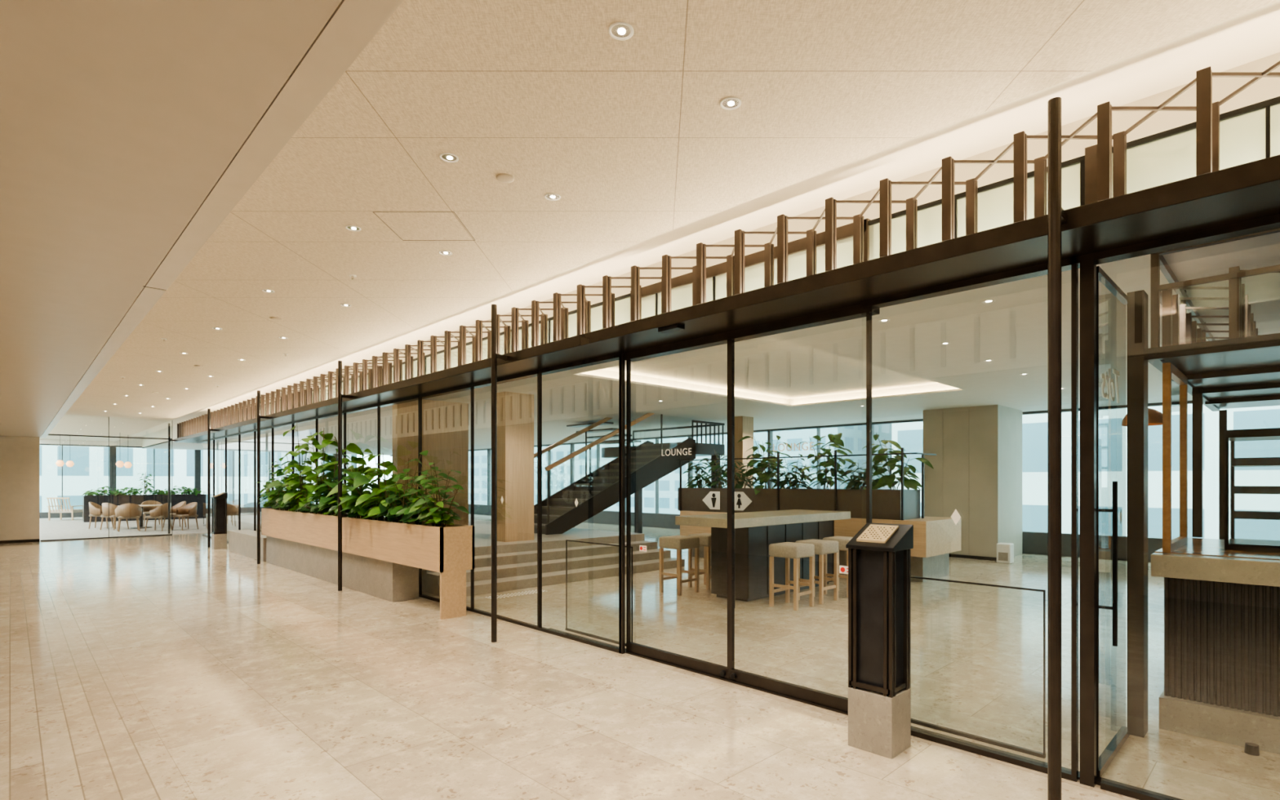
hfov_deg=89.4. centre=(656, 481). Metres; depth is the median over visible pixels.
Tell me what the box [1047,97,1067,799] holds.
steel post
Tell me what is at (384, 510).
plant
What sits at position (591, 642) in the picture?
window
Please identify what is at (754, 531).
counter
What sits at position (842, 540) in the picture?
bar stool
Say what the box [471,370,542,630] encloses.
window
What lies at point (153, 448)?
window
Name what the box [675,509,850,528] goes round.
countertop
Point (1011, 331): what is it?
ceiling
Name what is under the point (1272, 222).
trim
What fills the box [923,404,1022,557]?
column
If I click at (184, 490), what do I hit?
plant
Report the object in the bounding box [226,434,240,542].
window
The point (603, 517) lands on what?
window
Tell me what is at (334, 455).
window
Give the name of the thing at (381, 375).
lattice screen
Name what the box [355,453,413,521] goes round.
plant
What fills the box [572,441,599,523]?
window
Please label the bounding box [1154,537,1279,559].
countertop
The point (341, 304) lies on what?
recessed light
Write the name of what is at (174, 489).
plant
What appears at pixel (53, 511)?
bench
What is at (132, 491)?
plant
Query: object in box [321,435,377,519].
plant
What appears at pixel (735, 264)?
railing
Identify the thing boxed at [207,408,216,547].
steel post
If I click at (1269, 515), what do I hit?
shelf
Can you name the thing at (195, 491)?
plant
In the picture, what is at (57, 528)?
floor
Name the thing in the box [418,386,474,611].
window
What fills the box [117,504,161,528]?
dining table
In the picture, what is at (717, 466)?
plant
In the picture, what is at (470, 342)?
window
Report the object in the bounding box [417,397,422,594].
window
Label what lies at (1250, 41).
cove
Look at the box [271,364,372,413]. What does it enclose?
lattice screen
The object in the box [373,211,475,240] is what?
trim
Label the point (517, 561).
steps
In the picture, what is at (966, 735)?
glass barrier
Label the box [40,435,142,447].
wall
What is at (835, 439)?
rubber plant
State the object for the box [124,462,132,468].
globe pendant
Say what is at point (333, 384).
window
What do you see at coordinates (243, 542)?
stone bench
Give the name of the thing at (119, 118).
ceiling
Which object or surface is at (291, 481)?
plant
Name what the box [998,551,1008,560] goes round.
grille
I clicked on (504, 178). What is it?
ceiling speaker
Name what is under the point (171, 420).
window
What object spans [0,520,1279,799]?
floor
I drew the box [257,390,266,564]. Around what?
steel post
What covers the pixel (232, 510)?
armchair
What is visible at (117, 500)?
planter
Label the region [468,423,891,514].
window
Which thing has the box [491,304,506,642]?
steel post
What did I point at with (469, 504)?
window
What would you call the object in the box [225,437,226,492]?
window
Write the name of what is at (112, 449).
window
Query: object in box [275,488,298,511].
plant
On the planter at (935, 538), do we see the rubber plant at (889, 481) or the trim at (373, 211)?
the rubber plant at (889, 481)
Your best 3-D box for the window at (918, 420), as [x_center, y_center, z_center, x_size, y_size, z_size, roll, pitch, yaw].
[5.848,0.020,15.394,0.160,2.960,1.500,0,0,-45]
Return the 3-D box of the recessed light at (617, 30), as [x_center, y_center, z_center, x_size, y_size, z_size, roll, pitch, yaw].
[-0.134,-1.698,2.439,0.096,0.004,0.096,0,0,-45]
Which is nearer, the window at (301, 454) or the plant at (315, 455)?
the plant at (315, 455)
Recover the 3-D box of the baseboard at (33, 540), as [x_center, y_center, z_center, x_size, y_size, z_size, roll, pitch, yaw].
[-16.569,1.465,14.816,3.520,0.070,0.015,0,0,-45]
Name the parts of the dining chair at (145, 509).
backrest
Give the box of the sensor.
[657,324,684,333]
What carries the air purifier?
on the floor at (174, 667)
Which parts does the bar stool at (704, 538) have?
leg, seat, leg, leg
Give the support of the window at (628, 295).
on the header beam
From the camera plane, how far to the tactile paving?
8.58 m
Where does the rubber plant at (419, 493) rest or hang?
on the planter at (381, 559)
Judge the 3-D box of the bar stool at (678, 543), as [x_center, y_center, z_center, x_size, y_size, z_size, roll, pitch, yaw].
[0.304,1.125,8.747,0.400,0.750,0.400,0,0,-45]
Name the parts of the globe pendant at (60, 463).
globe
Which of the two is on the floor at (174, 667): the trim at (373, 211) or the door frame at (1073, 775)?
the door frame at (1073, 775)
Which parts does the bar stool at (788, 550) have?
leg, leg, seat, leg, leg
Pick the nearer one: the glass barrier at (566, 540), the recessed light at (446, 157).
the recessed light at (446, 157)
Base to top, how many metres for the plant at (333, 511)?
0.340 m
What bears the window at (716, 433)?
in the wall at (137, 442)
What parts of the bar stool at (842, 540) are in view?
leg, seat, leg, leg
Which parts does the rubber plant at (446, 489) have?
stem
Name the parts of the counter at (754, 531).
panel trim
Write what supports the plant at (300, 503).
on the planter at (381, 559)
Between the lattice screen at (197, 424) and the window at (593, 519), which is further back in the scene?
the window at (593, 519)
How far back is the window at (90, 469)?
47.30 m
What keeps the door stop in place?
on the floor at (174, 667)
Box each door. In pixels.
[626,340,729,679]
[728,312,871,711]
[1096,266,1130,778]
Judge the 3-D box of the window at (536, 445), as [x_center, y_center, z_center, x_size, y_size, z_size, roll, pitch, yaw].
[-4.759,0.020,26.000,0.160,2.960,1.500,0,0,-45]
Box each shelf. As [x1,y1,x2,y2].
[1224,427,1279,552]
[1231,457,1279,466]
[1231,485,1279,493]
[1231,511,1279,519]
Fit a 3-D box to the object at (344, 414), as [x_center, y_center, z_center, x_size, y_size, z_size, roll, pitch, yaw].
[-5.446,0.190,10.789,0.044,2.620,1.340,0,0,-45]
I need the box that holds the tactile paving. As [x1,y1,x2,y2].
[484,589,546,598]
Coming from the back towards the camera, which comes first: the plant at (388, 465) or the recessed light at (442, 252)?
the plant at (388, 465)
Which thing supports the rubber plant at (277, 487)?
on the planter at (381, 559)
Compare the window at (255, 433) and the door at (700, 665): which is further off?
the window at (255, 433)
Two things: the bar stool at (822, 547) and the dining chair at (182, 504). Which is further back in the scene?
the dining chair at (182, 504)
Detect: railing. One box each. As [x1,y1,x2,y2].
[511,112,1113,351]
[1097,61,1279,201]
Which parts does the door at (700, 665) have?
rail, lock knob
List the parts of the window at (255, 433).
frame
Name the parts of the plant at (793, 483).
stem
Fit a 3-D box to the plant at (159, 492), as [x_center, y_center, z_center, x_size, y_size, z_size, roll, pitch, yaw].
[-19.476,0.478,25.215,0.590,0.331,0.688,0,0,-45]
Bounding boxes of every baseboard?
[0,538,39,543]
[949,553,996,560]
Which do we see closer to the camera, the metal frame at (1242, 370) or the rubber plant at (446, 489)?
the metal frame at (1242, 370)
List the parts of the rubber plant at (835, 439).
stem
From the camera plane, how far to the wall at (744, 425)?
14.45 m
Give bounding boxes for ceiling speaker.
[270,316,281,319]
[495,173,514,182]
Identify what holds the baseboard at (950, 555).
attached to the column at (976, 473)
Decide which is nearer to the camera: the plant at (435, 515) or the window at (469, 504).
the plant at (435, 515)
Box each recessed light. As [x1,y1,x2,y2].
[262,288,274,293]
[340,303,351,306]
[345,225,360,231]
[439,152,458,162]
[439,250,452,255]
[544,192,560,200]
[608,22,633,39]
[720,97,741,110]
[878,319,889,322]
[982,299,995,303]
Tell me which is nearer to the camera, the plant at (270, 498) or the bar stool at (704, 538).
the bar stool at (704, 538)
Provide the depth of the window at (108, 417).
16.90 m
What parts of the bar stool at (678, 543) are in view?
leg, leg, seat, leg, leg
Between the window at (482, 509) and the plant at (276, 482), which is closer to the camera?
the plant at (276, 482)
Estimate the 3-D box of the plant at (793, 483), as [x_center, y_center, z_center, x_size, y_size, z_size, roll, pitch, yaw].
[2.391,-0.119,11.344,0.907,0.755,0.883,0,0,9]
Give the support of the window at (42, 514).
in the wall at (137, 442)
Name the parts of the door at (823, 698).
lock knob, rail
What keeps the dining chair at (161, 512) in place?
on the floor at (57, 528)
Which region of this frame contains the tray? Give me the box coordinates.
[1245,510,1279,511]
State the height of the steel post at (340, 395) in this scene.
3.150 m
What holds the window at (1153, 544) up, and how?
in the wall at (137, 442)
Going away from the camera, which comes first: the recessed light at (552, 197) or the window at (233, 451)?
the recessed light at (552, 197)
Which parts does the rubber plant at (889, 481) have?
stem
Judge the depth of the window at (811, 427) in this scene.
17.03 m
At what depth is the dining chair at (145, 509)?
22.04 m
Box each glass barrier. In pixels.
[565,539,632,646]
[910,575,1045,758]
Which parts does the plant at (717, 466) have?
stem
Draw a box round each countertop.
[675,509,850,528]
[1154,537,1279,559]
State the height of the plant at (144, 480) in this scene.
0.886 m
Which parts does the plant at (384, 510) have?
stem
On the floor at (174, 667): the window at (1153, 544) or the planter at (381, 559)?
the planter at (381, 559)
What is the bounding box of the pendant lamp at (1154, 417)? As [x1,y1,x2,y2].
[1125,408,1162,426]
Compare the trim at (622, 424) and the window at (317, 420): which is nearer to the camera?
the trim at (622, 424)
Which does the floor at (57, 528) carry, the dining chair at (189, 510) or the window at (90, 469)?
the dining chair at (189, 510)
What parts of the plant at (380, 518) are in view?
stem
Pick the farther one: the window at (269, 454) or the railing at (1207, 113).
the window at (269, 454)
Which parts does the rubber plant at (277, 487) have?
stem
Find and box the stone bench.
[228,529,266,561]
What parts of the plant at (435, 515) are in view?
stem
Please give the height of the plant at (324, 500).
1.028 m
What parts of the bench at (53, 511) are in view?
leg, backrest, seat, leg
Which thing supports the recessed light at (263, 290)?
in the ceiling at (634, 138)
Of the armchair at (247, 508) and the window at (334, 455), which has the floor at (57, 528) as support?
the armchair at (247, 508)
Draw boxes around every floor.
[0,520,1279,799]
[40,511,491,541]
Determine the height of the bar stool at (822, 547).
0.750 m
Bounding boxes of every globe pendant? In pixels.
[55,435,64,466]
[66,460,74,466]
[115,461,124,467]
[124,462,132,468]
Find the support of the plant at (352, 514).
in the planter at (381, 559)
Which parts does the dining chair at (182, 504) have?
backrest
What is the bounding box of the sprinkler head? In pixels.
[348,274,356,279]
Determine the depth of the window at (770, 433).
18.06 m
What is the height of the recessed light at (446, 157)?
0.004 m
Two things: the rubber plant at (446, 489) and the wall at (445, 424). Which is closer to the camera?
the rubber plant at (446, 489)
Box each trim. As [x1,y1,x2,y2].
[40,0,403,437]
[196,213,1279,443]
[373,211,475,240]
[549,304,1183,799]
[618,352,625,653]
[630,144,1113,321]
[1080,253,1096,787]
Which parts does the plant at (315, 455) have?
stem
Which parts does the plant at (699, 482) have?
stem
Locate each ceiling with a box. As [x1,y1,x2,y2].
[0,0,342,437]
[40,0,1278,441]
[142,231,1279,455]
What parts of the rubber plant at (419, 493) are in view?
stem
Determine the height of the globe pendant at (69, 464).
1.170 m
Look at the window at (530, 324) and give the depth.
7.02 m
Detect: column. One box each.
[497,391,533,542]
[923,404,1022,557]
[1127,289,1147,737]
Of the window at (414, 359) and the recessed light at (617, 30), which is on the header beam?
the window at (414, 359)
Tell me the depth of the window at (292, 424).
12.21 m
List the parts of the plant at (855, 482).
stem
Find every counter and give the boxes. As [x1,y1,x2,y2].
[675,509,850,601]
[1151,537,1279,754]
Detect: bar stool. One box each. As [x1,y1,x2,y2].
[658,535,699,595]
[688,533,711,590]
[768,542,814,610]
[795,538,838,604]
[822,536,853,597]
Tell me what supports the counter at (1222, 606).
on the floor at (174, 667)
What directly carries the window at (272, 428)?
on the floor at (174, 667)
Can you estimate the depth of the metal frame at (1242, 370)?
4.27 m
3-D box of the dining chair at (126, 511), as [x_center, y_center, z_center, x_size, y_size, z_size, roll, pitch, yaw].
[-15.743,1.069,19.283,0.634,0.842,0.544,0,0,-43]
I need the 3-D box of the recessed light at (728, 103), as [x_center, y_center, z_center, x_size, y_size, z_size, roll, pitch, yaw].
[0.332,-1.698,2.906,0.096,0.004,0.096,0,0,-45]
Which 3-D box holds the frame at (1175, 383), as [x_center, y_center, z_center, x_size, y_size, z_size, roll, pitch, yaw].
[3.454,-0.147,4.303,0.830,1.175,0.040,0,0,-45]
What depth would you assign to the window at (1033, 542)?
13.26 m
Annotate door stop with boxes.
[1244,742,1259,755]
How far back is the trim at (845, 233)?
4.35 m
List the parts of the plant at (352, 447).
stem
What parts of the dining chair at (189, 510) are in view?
seat, backrest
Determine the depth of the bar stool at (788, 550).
7.72 m
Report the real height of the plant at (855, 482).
0.736 m
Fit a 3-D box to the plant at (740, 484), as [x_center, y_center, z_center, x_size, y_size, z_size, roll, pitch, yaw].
[1.584,-0.141,12.189,0.814,0.729,1.075,0,0,-45]
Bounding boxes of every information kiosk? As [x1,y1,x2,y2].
[211,492,227,549]
[845,522,913,759]
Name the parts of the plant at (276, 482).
stem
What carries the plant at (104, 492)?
in the planter at (117, 500)
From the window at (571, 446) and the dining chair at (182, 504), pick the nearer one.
the dining chair at (182, 504)
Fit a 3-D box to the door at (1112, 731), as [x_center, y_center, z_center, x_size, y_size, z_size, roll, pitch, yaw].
[2.496,0.204,3.543,0.820,2.568,0.142,0,0,-45]
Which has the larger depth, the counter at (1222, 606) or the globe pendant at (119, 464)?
the globe pendant at (119, 464)
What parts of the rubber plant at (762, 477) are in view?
stem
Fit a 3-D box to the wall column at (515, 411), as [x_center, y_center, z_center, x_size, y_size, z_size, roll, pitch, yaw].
[-2.388,-0.235,10.764,0.555,2.430,0.400,0,0,-45]
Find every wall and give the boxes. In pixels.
[0,435,39,540]
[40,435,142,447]
[392,399,468,524]
[734,416,753,488]
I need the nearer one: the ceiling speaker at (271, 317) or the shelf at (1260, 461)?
the shelf at (1260, 461)
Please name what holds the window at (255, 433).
on the floor at (174, 667)
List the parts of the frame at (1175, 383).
pane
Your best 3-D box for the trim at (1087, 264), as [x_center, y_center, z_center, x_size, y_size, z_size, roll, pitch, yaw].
[2.139,0.190,3.207,0.050,2.620,0.060,0,0,-45]
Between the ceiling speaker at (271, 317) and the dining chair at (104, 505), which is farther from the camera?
the dining chair at (104, 505)
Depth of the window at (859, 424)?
16.14 m
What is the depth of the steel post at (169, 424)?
18.37 m
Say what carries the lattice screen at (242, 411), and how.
on the header beam
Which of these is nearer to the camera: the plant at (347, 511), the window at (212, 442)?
the plant at (347, 511)
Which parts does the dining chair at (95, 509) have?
backrest, seat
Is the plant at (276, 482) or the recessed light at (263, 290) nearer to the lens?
the recessed light at (263, 290)
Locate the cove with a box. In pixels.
[130,0,1279,448]
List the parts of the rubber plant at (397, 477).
stem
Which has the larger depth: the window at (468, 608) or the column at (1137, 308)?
the window at (468, 608)
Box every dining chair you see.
[88,502,113,528]
[100,502,128,530]
[115,502,142,532]
[141,500,162,525]
[144,502,171,531]
[163,501,186,527]
[172,502,198,530]
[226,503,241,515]
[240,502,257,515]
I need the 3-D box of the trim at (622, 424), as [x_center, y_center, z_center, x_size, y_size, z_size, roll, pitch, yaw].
[-0.302,0.190,5.641,0.030,2.620,0.045,0,0,-45]
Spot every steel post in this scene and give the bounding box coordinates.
[168,422,174,533]
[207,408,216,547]
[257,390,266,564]
[337,360,350,591]
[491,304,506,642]
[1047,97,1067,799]
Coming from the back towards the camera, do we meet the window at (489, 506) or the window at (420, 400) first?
the window at (489, 506)
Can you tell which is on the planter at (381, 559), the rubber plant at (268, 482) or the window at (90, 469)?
the rubber plant at (268, 482)
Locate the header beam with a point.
(1249, 191)
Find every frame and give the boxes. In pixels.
[911,257,1078,782]
[1147,228,1279,539]
[1162,362,1187,552]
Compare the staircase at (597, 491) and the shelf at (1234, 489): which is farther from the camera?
the staircase at (597, 491)
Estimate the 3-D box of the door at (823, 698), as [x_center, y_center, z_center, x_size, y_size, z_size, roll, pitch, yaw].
[0.946,0.189,4.467,0.065,2.598,1.120,0,0,-45]
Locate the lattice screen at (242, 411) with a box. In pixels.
[217,392,287,427]
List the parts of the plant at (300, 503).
stem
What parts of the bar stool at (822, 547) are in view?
leg, leg, seat, leg, leg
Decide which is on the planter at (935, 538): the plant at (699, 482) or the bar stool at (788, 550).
the plant at (699, 482)
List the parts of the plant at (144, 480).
stem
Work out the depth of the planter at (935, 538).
10.17 m
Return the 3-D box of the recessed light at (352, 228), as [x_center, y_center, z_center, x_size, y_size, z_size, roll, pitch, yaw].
[-2.037,-1.698,4.342,0.096,0.004,0.096,0,0,-45]
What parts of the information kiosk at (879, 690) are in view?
tactile plate, frame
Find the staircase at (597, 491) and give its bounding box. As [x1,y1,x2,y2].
[533,413,724,534]
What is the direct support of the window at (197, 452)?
in the wall at (137, 442)
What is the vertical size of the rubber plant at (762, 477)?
1.111 m
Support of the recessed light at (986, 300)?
in the ceiling at (1011, 331)
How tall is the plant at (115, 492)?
0.348 m
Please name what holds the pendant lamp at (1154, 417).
hanging from the ceiling at (1011, 331)
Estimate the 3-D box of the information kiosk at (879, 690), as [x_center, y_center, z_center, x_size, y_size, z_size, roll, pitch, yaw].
[1.264,0.873,3.668,0.255,1.254,0.280,0,0,-45]
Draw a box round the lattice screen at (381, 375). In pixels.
[352,312,541,392]
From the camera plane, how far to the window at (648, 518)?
21.34 m
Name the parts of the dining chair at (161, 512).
seat, backrest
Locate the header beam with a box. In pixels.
[173,155,1279,443]
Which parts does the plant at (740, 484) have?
stem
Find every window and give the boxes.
[40,417,109,541]
[40,443,62,518]
[40,444,356,512]
[61,444,108,517]
[109,420,172,537]
[109,445,142,494]
[153,448,155,493]
[194,449,200,493]
[202,440,214,537]
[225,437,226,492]
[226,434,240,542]
[232,450,268,511]
[245,431,256,530]
[267,452,274,507]
[271,427,273,489]
[291,423,293,473]
[301,453,329,508]
[315,418,318,504]
[319,380,342,401]
[333,453,337,495]
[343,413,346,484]
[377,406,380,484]
[391,357,417,368]
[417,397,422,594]
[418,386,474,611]
[424,341,471,374]
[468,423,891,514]
[468,449,471,513]
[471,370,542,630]
[474,448,490,515]
[482,320,540,341]
[488,448,491,515]
[533,444,551,495]
[538,352,621,653]
[547,293,630,342]
[548,443,574,484]
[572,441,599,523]
[596,440,626,524]
[625,436,658,527]
[655,276,715,315]
[655,435,693,528]
[690,432,727,436]
[753,429,773,488]
[770,426,820,488]
[817,422,874,481]
[868,155,1084,238]
[871,418,923,424]
[891,404,1279,540]
[1022,408,1079,557]
[1098,402,1162,562]
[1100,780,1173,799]
[1111,96,1279,158]
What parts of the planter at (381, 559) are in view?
leg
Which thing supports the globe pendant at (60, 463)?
hanging from the ceiling at (634, 138)
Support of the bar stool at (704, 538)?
on the floor at (174, 667)
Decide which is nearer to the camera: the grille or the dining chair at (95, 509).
the grille
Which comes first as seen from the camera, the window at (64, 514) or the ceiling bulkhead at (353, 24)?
the ceiling bulkhead at (353, 24)
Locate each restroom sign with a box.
[702,491,719,509]
[734,491,751,510]
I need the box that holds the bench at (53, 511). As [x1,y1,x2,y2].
[46,497,82,520]
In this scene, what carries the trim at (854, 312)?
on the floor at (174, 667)
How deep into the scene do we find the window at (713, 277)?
4.93 m
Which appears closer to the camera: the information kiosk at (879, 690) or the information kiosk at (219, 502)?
the information kiosk at (879, 690)
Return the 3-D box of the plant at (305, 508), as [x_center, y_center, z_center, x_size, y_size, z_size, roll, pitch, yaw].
[-5.498,0.406,10.357,0.484,0.296,0.485,0,0,-3]
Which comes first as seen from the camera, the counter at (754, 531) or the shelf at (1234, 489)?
the shelf at (1234, 489)
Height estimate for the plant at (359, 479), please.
0.748 m
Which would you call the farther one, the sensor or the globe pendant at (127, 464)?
the globe pendant at (127, 464)
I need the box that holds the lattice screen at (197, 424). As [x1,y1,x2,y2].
[177,410,231,438]
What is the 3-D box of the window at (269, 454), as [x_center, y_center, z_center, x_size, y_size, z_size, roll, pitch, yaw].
[-18.579,-0.010,32.368,1.500,3.020,0.150,0,0,-45]
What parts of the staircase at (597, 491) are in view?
handrail, handrail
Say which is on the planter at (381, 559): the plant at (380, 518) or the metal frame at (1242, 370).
the plant at (380, 518)
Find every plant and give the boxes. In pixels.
[81,488,100,495]
[94,485,111,495]
[110,488,127,495]
[123,486,140,494]
[137,471,154,494]
[148,488,165,494]
[164,488,179,495]
[173,485,193,494]
[186,487,203,495]
[256,475,286,509]
[257,488,276,509]
[263,461,291,510]
[265,455,306,511]
[271,497,288,511]
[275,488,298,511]
[280,422,319,511]
[288,488,317,512]
[294,427,342,514]
[295,499,319,513]
[307,493,332,515]
[310,452,351,515]
[319,496,345,516]
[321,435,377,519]
[328,493,355,517]
[334,466,390,519]
[346,491,374,519]
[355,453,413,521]
[358,488,397,520]
[374,490,412,522]
[382,449,430,523]
[395,467,442,525]
[395,500,432,524]
[408,496,459,527]
[413,461,469,527]
[682,458,719,488]
[698,450,736,488]
[718,453,768,493]
[737,432,791,494]
[766,453,817,488]
[796,432,856,488]
[839,459,886,493]
[861,432,933,490]
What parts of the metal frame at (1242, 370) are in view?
upstand frame, roof plate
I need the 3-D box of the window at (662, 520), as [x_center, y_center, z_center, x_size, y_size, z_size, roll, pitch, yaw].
[0.544,0.020,20.697,0.160,2.960,1.500,0,0,-45]
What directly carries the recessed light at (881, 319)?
in the ceiling at (1011, 331)
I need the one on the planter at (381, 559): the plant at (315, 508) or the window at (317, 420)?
the plant at (315, 508)
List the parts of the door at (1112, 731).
handle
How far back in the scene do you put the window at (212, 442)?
17.55 m
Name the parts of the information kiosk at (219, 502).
frame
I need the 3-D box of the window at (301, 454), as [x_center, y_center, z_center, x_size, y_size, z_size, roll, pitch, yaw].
[-17.519,-0.010,33.428,1.500,3.020,0.150,0,0,-45]
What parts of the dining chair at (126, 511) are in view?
seat, backrest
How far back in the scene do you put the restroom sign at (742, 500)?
11.74 m
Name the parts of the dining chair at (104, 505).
seat, backrest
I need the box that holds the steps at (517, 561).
[226,515,684,596]
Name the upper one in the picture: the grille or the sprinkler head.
the sprinkler head
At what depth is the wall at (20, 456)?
15.82 m
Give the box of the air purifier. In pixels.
[996,542,1013,564]
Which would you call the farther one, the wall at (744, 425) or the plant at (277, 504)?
the wall at (744, 425)
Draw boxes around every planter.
[82,493,203,522]
[261,507,474,619]
[676,447,960,582]
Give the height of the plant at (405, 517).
0.331 m
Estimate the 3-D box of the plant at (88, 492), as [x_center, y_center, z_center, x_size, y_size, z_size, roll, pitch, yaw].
[-20.895,0.442,23.882,0.595,0.321,0.619,0,0,-45]
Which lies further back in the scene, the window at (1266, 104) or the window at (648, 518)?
the window at (648, 518)
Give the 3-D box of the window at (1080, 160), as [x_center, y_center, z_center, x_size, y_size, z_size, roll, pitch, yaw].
[1.732,-1.420,3.642,0.024,0.410,1.160,0,0,-45]
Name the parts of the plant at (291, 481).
stem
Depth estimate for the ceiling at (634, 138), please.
3.22 m
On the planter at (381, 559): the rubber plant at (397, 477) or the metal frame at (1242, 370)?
the rubber plant at (397, 477)
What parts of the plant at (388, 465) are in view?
stem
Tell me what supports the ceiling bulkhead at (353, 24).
attached to the ceiling at (634, 138)
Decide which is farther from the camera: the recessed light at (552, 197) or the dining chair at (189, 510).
the dining chair at (189, 510)

